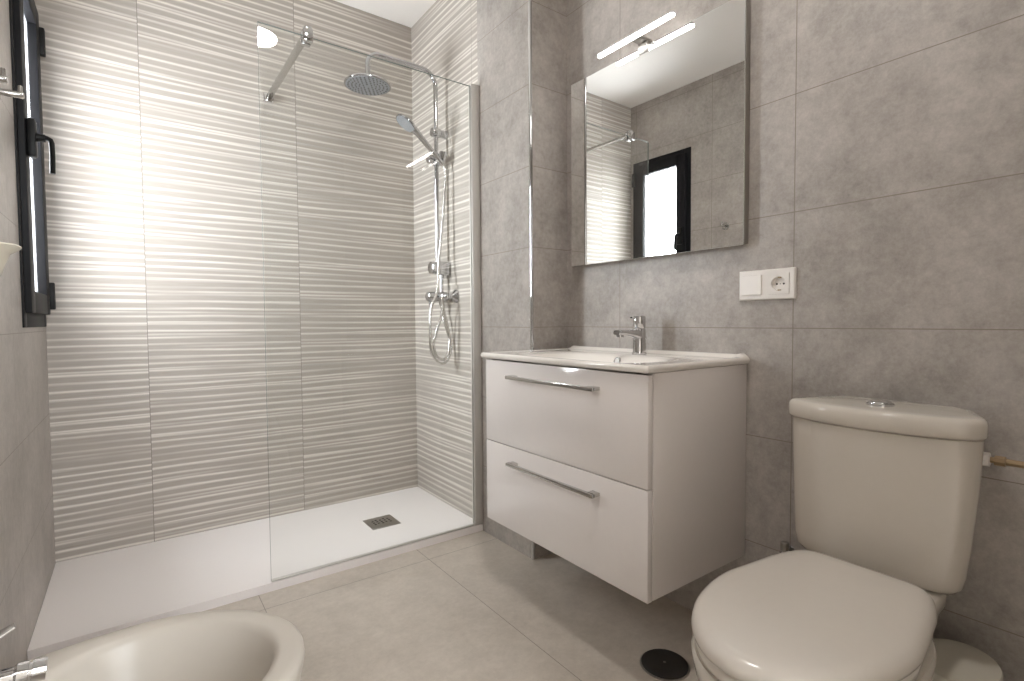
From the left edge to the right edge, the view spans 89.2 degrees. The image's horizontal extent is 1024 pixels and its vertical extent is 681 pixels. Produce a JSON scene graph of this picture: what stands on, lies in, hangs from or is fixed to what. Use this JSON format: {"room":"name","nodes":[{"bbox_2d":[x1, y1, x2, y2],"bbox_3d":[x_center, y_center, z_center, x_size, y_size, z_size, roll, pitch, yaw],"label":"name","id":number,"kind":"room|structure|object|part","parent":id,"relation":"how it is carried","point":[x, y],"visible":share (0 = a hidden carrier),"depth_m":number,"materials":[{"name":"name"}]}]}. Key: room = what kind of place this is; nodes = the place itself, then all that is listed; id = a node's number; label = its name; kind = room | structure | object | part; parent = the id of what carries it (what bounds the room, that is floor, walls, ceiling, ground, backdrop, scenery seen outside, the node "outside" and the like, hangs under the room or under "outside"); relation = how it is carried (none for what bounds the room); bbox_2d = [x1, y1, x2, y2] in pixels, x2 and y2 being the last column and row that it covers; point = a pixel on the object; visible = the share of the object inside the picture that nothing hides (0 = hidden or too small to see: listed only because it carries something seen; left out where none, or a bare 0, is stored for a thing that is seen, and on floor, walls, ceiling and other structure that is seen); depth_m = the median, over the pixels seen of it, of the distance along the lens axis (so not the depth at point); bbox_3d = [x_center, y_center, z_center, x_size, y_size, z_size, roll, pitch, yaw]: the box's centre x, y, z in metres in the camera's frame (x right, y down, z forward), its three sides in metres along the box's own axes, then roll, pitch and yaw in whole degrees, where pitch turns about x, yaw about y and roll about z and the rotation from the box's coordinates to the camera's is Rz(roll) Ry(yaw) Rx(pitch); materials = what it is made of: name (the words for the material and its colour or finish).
{"room":"bathroom","nodes":[
{"label":"bathroom","id":0,"kind":"room"},
{"bbox_2d":[0,0,55,668],"bbox_3d":[-0.989,-0.337,0.649,0.280,2.538,3.032,-2,3,-36],"label":"wall","id":1,"kind":"structure","parent":0,"point":[27,537],"depth_m":1.46,"materials":[{"name":"grey tile"}]},
{"bbox_2d":[0,67,7,83],"bbox_3d":[-1.159,-0.586,1.154,0.054,0.048,0.048,-2,3,-36],"label":"robe hook","id":2,"kind":"object","parent":1,"relation":"attached to","point":[3,78],"visible":1,"depth_m":1.16,"materials":[{"name":"silver metal"}]},
{"bbox_2d":[0,242,21,275],"bbox_3d":[-0.780,-0.108,0.728,0.138,0.059,0.120,-2,3,-36],"label":"soap dish","id":3,"kind":"object","parent":1,"relation":"attached to","point":[6,249],"visible":1,"depth_m":0.75,"materials":[{"name":"ceramic"}]},
{"bbox_2d":[0,85,24,99],"bbox_3d":[-1.294,-0.637,1.339,0.054,0.048,0.048,-2,3,-36],"label":"robe hook","id":4,"kind":"object","parent":1,"relation":"attached to","point":[19,93],"visible":1,"depth_m":1.34,"materials":[{"name":"silver metal"}]},
{"bbox_2d":[9,0,55,327],"bbox_3d":[-1.599,-0.632,1.736,0.139,1.175,0.490,-2,3,-36],"label":"window","id":5,"kind":"structure","parent":1,"relation":"in","point":[27,39],"depth_m":1.62,"materials":[{"name":"black paint"}]},
{"bbox_3d":[-1.463,-0.603,1.614,0.064,0.158,0.038,-2,3,-36],"label":"handle","id":6,"kind":"part","parent":5,"relation":"part of","materials":[{"name":"black metal"}]},
{"bbox_2d":[34,0,417,561],"bbox_3d":[-1.146,-0.404,2.471,2.014,2.538,0.100,-2,3,-36],"label":"wall","id":7,"kind":"structure","parent":0,"point":[157,332],"depth_m":2.30,"materials":[{"name":"tile"}]},
{"bbox_2d":[334,0,436,27],"bbox_3d":[-0.233,-1.681,1.157,2.014,0.100,3.232,-2,3,-36],"label":"ceiling","id":8,"kind":"structure","parent":0,"point":[407,13],"depth_m":2.63,"materials":[{"name":"white paint"}]},
{"bbox_2d":[202,531,697,680],"bbox_3d":[-0.214,0.954,1.256,2.014,0.100,3.232,-2,3,-36],"label":"floor","id":9,"kind":"structure","parent":0,"point":[471,607],"depth_m":1.65,"materials":[{"name":"beige tile"}]},
{"bbox_2d":[30,610,304,680],"bbox_3d":[-0.574,0.723,0.788,0.494,0.402,0.411,-2,3,-36],"label":"bidet","id":10,"kind":"object","parent":9,"relation":"on","point":[215,645],"visible":0.97,"depth_m":0.92,"materials":[{"name":"beige ceramic"}]},
{"bbox_2d":[0,623,47,680],"bbox_3d":[-0.727,0.466,0.728,0.115,0.119,0.051,-2,3,-36],"label":"tap","id":11,"kind":"object","parent":10,"relation":"on","point":[36,670],"visible":1,"depth_m":0.74,"materials":[{"name":"silver metal"}]},
{"bbox_3d":[-0.740,0.426,0.717,0.078,0.038,0.044,-2,3,-36],"label":"lever","id":12,"kind":"part","parent":11,"relation":"part of","materials":[{"name":"silver metal"}]},
{"bbox_2d":[27,486,482,659],"bbox_3d":[-0.946,0.859,2.180,1.524,0.032,0.671,-2,3,-36],"label":"shower tray","id":13,"kind":"object","parent":9,"relation":"on","point":[92,596],"visible":0.99,"depth_m":2.00,"materials":[{"name":"white ceramic"}]},
{"bbox_2d":[257,21,482,581],"bbox_3d":[-0.690,-0.151,2.323,0.887,1.974,0.689,-2,3,-36],"label":"screen","id":14,"kind":"object","parent":13,"relation":"on","point":[306,38],"visible":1,"depth_m":2.29,"materials":[{"name":"clear glass"}]},
{"bbox_2d":[640,649,689,680],"bbox_3d":[0.420,0.889,1.429,0.134,0.009,0.134,-2,3,-36],"label":"floor drain","id":15,"kind":"object","parent":9,"relation":"on","point":[661,664],"visible":1,"depth_m":1.42,"materials":[{"name":"metal"}]},
{"bbox_2d":[691,396,988,680],"bbox_3d":[0.611,0.522,1.002,0.743,0.771,0.360,-2,3,-36],"label":"toilet","id":16,"kind":"object","parent":9,"relation":"on","point":[887,491],"visible":1,"depth_m":1.00,"materials":[{"name":"white ceramic"}]},
{"bbox_3d":[0.520,0.505,0.915,0.484,0.020,0.316,-2,3,-36],"label":"seat","id":17,"kind":"part","parent":16,"relation":"part of","materials":[{"name":"white plastic"}]},
{"bbox_3d":[0.520,0.475,0.914,0.494,0.037,0.326,-2,3,-36],"label":"lid","id":18,"kind":"part","parent":16,"relation":"part of","materials":[{"name":"white plastic"}]},
{"bbox_3d":[0.522,0.714,0.923,0.490,0.395,0.328,-2,3,-36],"label":"bowl","id":19,"kind":"part","parent":16,"relation":"part of","materials":[{"name":"white ceramic"}]},
{"bbox_3d":[0.819,0.161,1.143,0.222,0.044,0.360,-2,3,-36],"label":"cistern lid","id":20,"kind":"part","parent":16,"relation":"part of","materials":[{"name":"white ceramic"}]},
{"bbox_2d":[933,638,1003,680],"bbox_3d":[0.884,0.769,1.036,0.171,0.272,0.134,-2,3,-36],"label":"waste bin","id":21,"kind":"object","parent":9,"relation":"on","point":[955,660],"visible":0.63,"depth_m":1.02,"materials":[{"name":"grey plastic"}]},
{"bbox_2d":[411,0,567,558],"bbox_3d":[-0.155,-0.412,2.491,0.189,2.538,1.036,-2,3,-36],"label":"wall column","id":22,"kind":"structure","parent":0,"point":[482,43],"depth_m":2.27,"materials":[{"name":"grey tile"}]},
{"bbox_2d":[344,52,459,310],"bbox_3d":[-0.516,-0.712,2.393,0.493,1.151,0.216,-2,3,-36],"label":"shower column","id":23,"kind":"structure","parent":22,"relation":"attached to","point":[366,83],"depth_m":2.47,"materials":[{"name":"silver metal"}]},
{"bbox_3d":[-0.637,-1.123,2.292,0.188,0.002,0.188,-2,3,-36],"label":"nozzle plate","id":24,"kind":"part","parent":23,"relation":"part of","materials":[{"name":"silver metal"}]},
{"bbox_2d":[396,114,451,364],"bbox_3d":[-0.405,-0.451,2.425,0.265,1.139,0.105,-2,3,-36],"label":"shower","id":25,"kind":"object","parent":23,"relation":"hanging from","point":[405,122],"visible":1,"depth_m":2.43,"materials":[{"name":"silver metal"}]},
{"bbox_3d":[-0.394,-0.188,2.498,0.034,0.095,0.048,-2,3,-36],"label":"lever","id":26,"kind":"part","parent":23,"relation":"part of","materials":[{"name":"silver metal"}]},
{"bbox_3d":[-0.383,-0.350,2.501,0.026,0.058,0.058,-2,3,-36],"label":"diverter knob","id":27,"kind":"part","parent":23,"relation":"part of","materials":[{"name":"silver metal"}]},
{"bbox_2d":[528,0,534,559],"bbox_3d":[0.075,-0.396,2.020,0.012,2.538,0.012,-2,3,-36],"label":"trim","id":28,"kind":"structure","parent":22,"relation":"attached to","point":[529,1],"depth_m":2.01,"materials":[{"name":"silver metal"}]},
{"bbox_2d":[567,0,1023,680],"bbox_3d":[0.579,-0.389,1.730,0.100,2.538,3.132,-2,3,-36],"label":"wall","id":29,"kind":"structure","parent":0,"point":[886,137],"depth_m":1.26,"materials":[{"name":"grey tile"}]},
{"bbox_2d":[486,358,746,603],"bbox_3d":[0.286,0.351,1.679,0.471,0.570,0.719,-2,3,-36],"label":"vanity cabinet","id":30,"kind":"object","parent":29,"relation":"attached to","point":[637,482],"visible":0.98,"depth_m":1.42,"materials":[{"name":"white paint"}]},
{"bbox_3d":[0.106,0.125,1.542,0.031,0.011,0.398,-2,3,-36],"label":"handle","id":31,"kind":"part","parent":30,"relation":"part of","materials":[{"name":"silver metal"}]},
{"bbox_3d":[0.108,0.412,1.553,0.031,0.011,0.398,-2,3,-36],"label":"handle","id":32,"kind":"part","parent":30,"relation":"part of","materials":[{"name":"silver metal"}]},
{"bbox_3d":[0.129,0.501,1.570,0.018,0.281,0.717,-2,3,-36],"label":"drawer","id":33,"kind":"part","parent":30,"relation":"part of","materials":[{"name":"white paint"}]},
{"bbox_3d":[0.127,0.217,1.559,0.018,0.282,0.717,-2,3,-36],"label":"drawer","id":34,"kind":"part","parent":30,"relation":"part of","materials":[{"name":"white paint"}]},
{"bbox_2d":[480,345,749,374],"bbox_3d":[0.290,0.087,1.679,0.452,0.106,0.745,-2,3,-36],"label":"washbasin","id":35,"kind":"object","parent":30,"relation":"in","point":[587,357],"visible":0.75,"depth_m":1.59,"materials":[{"name":"white ceramic"}]},
{"bbox_2d":[613,316,646,353],"bbox_3d":[0.395,-0.017,1.714,0.146,0.128,0.049,-2,3,-36],"label":"tap","id":36,"kind":"object","parent":35,"relation":"on","point":[638,334],"visible":1,"depth_m":1.72,"materials":[{"name":"silver metal"}]},
{"bbox_3d":[0.417,-0.061,1.729,0.061,0.042,0.041,-2,3,-36],"label":"lever","id":37,"kind":"part","parent":36,"relation":"part of","materials":[{"name":"silver metal"}]},
{"bbox_2d":[571,0,750,266],"bbox_3d":[0.459,-0.635,1.764,0.040,0.705,0.712,-2,3,-36],"label":"wall mirror","id":38,"kind":"object","parent":29,"relation":"attached to","point":[660,135],"visible":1,"depth_m":1.68,"materials":[{"name":"silver glass"}]},
{"bbox_2d":[598,11,674,57],"bbox_3d":[0.426,-0.988,1.732,0.082,0.046,0.320,-2,3,-36],"label":"lamp","id":39,"kind":"object","parent":38,"relation":"attached to","point":[636,37],"visible":1,"depth_m":1.73,"materials":[{"name":"polished chrome"},{"name":"glowing white plastic diffuser"}]},
{"bbox_3d":[0.428,-0.986,1.734,0.075,0.043,0.040,-2,3,-36],"label":"arm","id":40,"kind":"part","parent":39,"relation":"part of","materials":[{"name":"metal"}]},
{"bbox_2d":[739,267,796,300],"bbox_3d":[0.713,-0.157,1.457,0.016,0.084,0.160,-2,3,-36],"label":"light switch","id":41,"kind":"object","parent":29,"relation":"attached to","point":[781,283],"visible":1,"depth_m":1.45,"materials":[{"name":"white plastic"}]},
{"bbox_2d":[780,541,795,552],"bbox_3d":[0.750,0.582,1.420,0.042,0.069,0.051,-2,3,-36],"label":"valve","id":42,"kind":"object","parent":29,"relation":"attached to","point":[784,545],"visible":0.44,"depth_m":1.41,"materials":[{"name":"silver metal"}]},
{"bbox_3d":[0.743,0.561,1.414,0.022,0.025,0.022,-2,3,-36],"label":"valve knob","id":43,"kind":"part","parent":42,"relation":"part of","materials":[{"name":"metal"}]},
{"bbox_2d":[982,452,1023,468],"bbox_3d":[1.044,0.238,0.903,0.364,0.033,0.068,1,3,38],"label":"supply pipe","id":44,"kind":"object","parent":29,"relation":"attached to","point":[1000,461],"visible":0.73,"depth_m":1.00,"materials":[{"name":"gold plastic"}]}
]}

